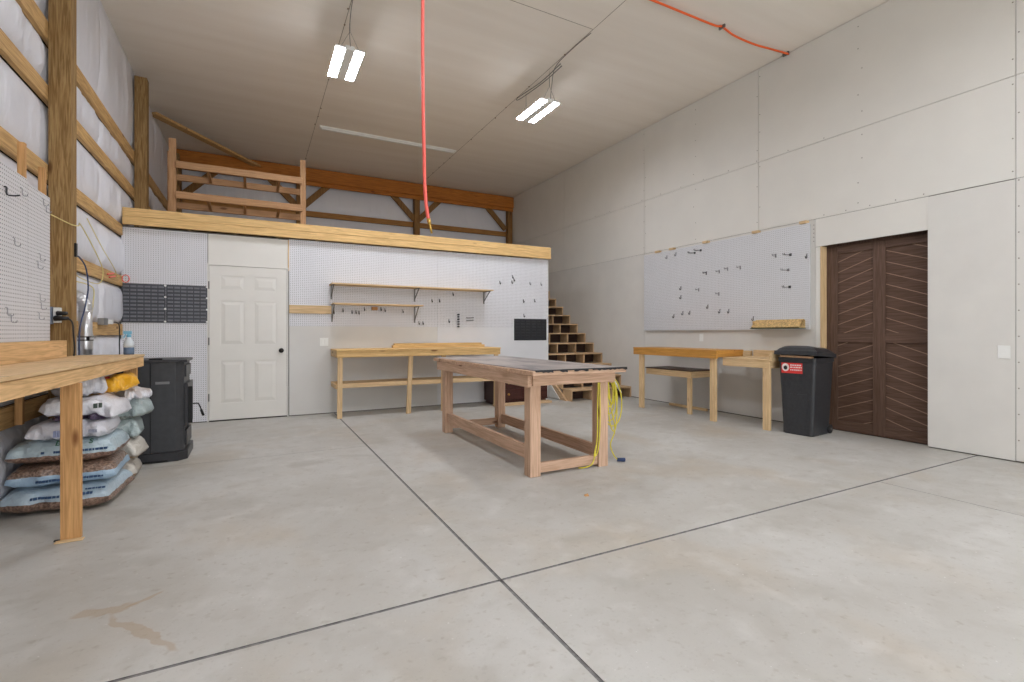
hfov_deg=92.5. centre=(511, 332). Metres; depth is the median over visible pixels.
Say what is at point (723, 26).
extension cord
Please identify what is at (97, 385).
plastic bag
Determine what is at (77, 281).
cable
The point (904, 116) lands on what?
wall
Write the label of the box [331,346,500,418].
workbench
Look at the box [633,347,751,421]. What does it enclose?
workbench
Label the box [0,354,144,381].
countertop
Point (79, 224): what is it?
cable
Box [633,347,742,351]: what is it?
countertop
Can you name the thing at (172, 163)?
railing
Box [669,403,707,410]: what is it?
board
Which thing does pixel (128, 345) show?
spray bottle
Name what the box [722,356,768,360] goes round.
countertop
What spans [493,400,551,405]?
board
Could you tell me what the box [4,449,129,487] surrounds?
bag
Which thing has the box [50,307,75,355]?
outlet box
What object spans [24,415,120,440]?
bag
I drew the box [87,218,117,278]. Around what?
cable
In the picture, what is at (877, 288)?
door
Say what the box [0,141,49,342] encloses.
pegboard
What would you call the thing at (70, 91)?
wall
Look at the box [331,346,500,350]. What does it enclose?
countertop
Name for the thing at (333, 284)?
wall shelf
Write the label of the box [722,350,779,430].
workbench
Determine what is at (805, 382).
trash can
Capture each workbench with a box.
[0,340,144,539]
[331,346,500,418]
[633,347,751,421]
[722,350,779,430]
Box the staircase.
[548,291,630,401]
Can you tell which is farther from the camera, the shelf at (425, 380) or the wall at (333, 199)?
the wall at (333, 199)
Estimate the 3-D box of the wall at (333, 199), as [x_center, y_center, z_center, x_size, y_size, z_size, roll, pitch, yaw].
[-3.366,-1.225,11.424,7.950,4.790,0.340,0,0,-28]
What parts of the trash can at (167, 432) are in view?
plate, control panel, fire door, ash door, handle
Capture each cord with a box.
[78,256,88,354]
[578,379,624,468]
[649,0,788,56]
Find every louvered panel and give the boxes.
[121,283,165,322]
[166,285,207,322]
[514,319,530,339]
[531,319,545,339]
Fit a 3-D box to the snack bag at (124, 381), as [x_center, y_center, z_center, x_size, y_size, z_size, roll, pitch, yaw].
[-3.005,0.377,3.667,0.323,0.147,0.353,0,0,-45]
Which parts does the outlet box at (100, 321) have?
plug cord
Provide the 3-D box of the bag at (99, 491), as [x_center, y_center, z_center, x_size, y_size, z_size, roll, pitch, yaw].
[-3.064,1.083,3.410,0.625,0.165,0.604,0,0,-28]
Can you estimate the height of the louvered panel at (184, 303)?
0.485 m
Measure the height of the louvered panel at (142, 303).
0.485 m
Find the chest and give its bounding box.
[484,381,546,403]
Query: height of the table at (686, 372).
0.632 m
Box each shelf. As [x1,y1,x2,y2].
[329,282,493,303]
[331,303,423,322]
[331,376,477,384]
[750,319,805,328]
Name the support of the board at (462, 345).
on the workbench at (342, 353)
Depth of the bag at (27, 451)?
3.21 m
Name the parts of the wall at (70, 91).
insulation panel, insulation panel, insulation panel, insulation panel, insulation panel, insulation panel, insulation panel, post, insulation panel, insulation panel, insulation panel, insulation panel, insulation panel, insulation panel, insulation panel, insulation panel, insulation panel, insulation panel, insulation panel, insulation panel, post, insulation panel, insulation panel, insulation panel, insulation panel, post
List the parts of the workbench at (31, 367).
leg, leg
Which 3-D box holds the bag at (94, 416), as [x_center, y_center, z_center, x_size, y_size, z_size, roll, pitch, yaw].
[-2.999,0.565,3.439,0.294,0.073,0.508,0,0,-28]
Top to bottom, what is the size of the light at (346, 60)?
0.440 m
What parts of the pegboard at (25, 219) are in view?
panel, panel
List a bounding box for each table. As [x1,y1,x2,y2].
[433,356,626,477]
[645,366,709,414]
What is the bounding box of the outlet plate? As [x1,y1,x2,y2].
[998,345,1009,358]
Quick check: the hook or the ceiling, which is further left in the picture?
the hook
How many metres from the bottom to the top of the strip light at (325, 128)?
0.054 m
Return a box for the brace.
[152,112,260,166]
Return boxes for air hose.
[421,0,432,233]
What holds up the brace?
attached to the wall at (70, 91)
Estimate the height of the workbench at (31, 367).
1.115 m
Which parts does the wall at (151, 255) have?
pegboard panel, door casing, header panel, pegboard panel, drywall panel, pegboard panel, drywall panel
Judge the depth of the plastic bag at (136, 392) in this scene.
3.75 m
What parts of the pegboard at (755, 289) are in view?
panel, panel, frame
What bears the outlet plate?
attached to the wall at (904, 116)
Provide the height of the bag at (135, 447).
0.195 m
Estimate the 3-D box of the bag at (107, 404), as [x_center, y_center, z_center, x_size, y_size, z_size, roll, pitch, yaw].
[-2.973,0.507,3.438,0.435,0.158,0.533,0,0,-28]
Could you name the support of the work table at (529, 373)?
on the floor
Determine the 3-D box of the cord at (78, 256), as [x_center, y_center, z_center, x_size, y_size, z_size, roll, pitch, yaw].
[-3.592,-0.183,4.103,0.017,0.905,0.209,0,0,-21]
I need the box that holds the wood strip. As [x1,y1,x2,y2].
[289,305,330,313]
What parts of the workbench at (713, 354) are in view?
leg, leg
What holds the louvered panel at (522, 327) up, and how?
attached to the wall at (151, 255)
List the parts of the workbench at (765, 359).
leg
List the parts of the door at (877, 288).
rail, rail, rail, slat panel, slat panel, rail, rail, rail, slat panel, slat panel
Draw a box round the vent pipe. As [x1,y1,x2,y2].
[77,291,93,354]
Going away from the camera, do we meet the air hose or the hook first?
the hook
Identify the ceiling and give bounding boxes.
[100,0,888,196]
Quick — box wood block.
[799,220,808,223]
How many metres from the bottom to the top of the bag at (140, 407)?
0.185 m
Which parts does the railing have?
rail, rail, rail, rail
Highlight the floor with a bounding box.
[0,385,1023,681]
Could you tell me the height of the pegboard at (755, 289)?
1.315 m
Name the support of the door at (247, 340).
in the wall at (151, 255)
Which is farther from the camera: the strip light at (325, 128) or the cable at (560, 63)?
the strip light at (325, 128)
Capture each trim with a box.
[209,416,284,421]
[820,246,826,348]
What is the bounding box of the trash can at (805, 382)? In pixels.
[774,346,836,436]
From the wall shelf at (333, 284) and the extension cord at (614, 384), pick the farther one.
the wall shelf at (333, 284)
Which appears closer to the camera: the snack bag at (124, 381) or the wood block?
the snack bag at (124, 381)
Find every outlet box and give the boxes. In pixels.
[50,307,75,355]
[97,318,119,353]
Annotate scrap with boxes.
[780,355,813,358]
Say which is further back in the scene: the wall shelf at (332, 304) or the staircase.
the staircase
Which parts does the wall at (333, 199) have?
post, insulation panel, insulation panel, post, insulation panel, insulation panel, post, insulation panel, insulation panel, post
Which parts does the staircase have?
skirt panel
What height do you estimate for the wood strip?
0.118 m
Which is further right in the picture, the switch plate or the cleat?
the switch plate
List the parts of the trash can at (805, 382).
embossed panel, lid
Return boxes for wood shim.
[54,537,84,543]
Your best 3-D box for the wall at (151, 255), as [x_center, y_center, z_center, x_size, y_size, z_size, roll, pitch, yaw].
[-2.972,-0.075,9.164,6.154,2.490,3.908,0,0,-28]
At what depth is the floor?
2.51 m
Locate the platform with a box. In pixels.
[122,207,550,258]
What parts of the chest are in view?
drawer, drawer, drawer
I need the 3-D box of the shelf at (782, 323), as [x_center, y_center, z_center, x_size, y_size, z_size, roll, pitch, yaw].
[3.430,-0.115,6.350,0.134,0.120,0.680,0,0,-28]
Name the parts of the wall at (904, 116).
panel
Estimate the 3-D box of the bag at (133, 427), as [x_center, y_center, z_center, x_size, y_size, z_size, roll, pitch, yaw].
[-3.267,0.767,3.921,0.518,0.192,0.410,0,0,-28]
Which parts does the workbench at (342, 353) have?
leg, leg, shelf rail, leg, leg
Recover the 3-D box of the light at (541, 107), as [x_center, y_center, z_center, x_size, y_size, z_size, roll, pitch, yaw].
[0.582,-3.400,6.640,0.310,0.440,1.660,0,0,-28]
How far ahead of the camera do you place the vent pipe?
4.32 m
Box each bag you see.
[0,469,134,512]
[4,428,129,463]
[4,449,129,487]
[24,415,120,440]
[38,392,131,417]
[51,376,107,396]
[52,413,105,420]
[89,372,139,394]
[115,386,151,400]
[117,416,143,437]
[118,398,153,419]
[121,435,148,458]
[122,457,141,475]
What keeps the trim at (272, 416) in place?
attached to the wall at (151, 255)
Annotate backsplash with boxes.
[0,340,66,364]
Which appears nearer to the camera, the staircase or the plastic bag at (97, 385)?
the plastic bag at (97, 385)
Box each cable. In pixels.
[50,214,103,283]
[77,281,94,306]
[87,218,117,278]
[516,63,561,99]
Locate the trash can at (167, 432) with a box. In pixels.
[114,357,204,464]
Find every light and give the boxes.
[319,125,455,153]
[327,0,364,80]
[516,33,590,122]
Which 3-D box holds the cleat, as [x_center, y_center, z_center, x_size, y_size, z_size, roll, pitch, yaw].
[-3.553,-0.675,3.992,0.014,0.110,0.030,0,0,-28]
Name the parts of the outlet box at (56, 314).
plate, plug cord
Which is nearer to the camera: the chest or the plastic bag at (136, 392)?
the plastic bag at (136, 392)
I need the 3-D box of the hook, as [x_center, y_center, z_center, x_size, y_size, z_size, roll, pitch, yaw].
[-3.025,-0.856,2.964,0.075,0.059,0.010,0,0,-28]
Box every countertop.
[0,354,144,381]
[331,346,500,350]
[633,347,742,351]
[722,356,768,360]
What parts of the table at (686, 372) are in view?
leg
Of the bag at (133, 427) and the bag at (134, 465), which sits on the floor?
the bag at (134, 465)
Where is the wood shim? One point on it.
(79, 538)
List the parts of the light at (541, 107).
power cord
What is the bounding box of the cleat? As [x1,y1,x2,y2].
[74,243,77,256]
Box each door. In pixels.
[208,265,286,420]
[824,230,927,444]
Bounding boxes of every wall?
[0,0,179,500]
[121,226,547,422]
[176,149,513,385]
[512,0,1023,462]
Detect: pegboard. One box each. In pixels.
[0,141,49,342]
[644,223,810,329]
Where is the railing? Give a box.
[167,138,305,223]
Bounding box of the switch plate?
[320,338,327,345]
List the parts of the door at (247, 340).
raised panel, raised panel, raised panel, raised panel, raised panel, raised panel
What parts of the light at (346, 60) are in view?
power cord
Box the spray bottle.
[123,331,133,354]
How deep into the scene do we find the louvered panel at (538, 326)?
8.76 m
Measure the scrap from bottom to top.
0.027 m
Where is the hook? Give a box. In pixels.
[3,186,19,196]
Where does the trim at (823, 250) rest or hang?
attached to the wall at (904, 116)
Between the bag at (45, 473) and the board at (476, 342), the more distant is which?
the board at (476, 342)
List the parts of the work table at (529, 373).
leg, short rail, long rail, leg, leg, long rail, short rail, leg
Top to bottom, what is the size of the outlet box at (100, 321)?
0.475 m
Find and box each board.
[392,344,484,347]
[393,342,481,344]
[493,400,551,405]
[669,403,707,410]

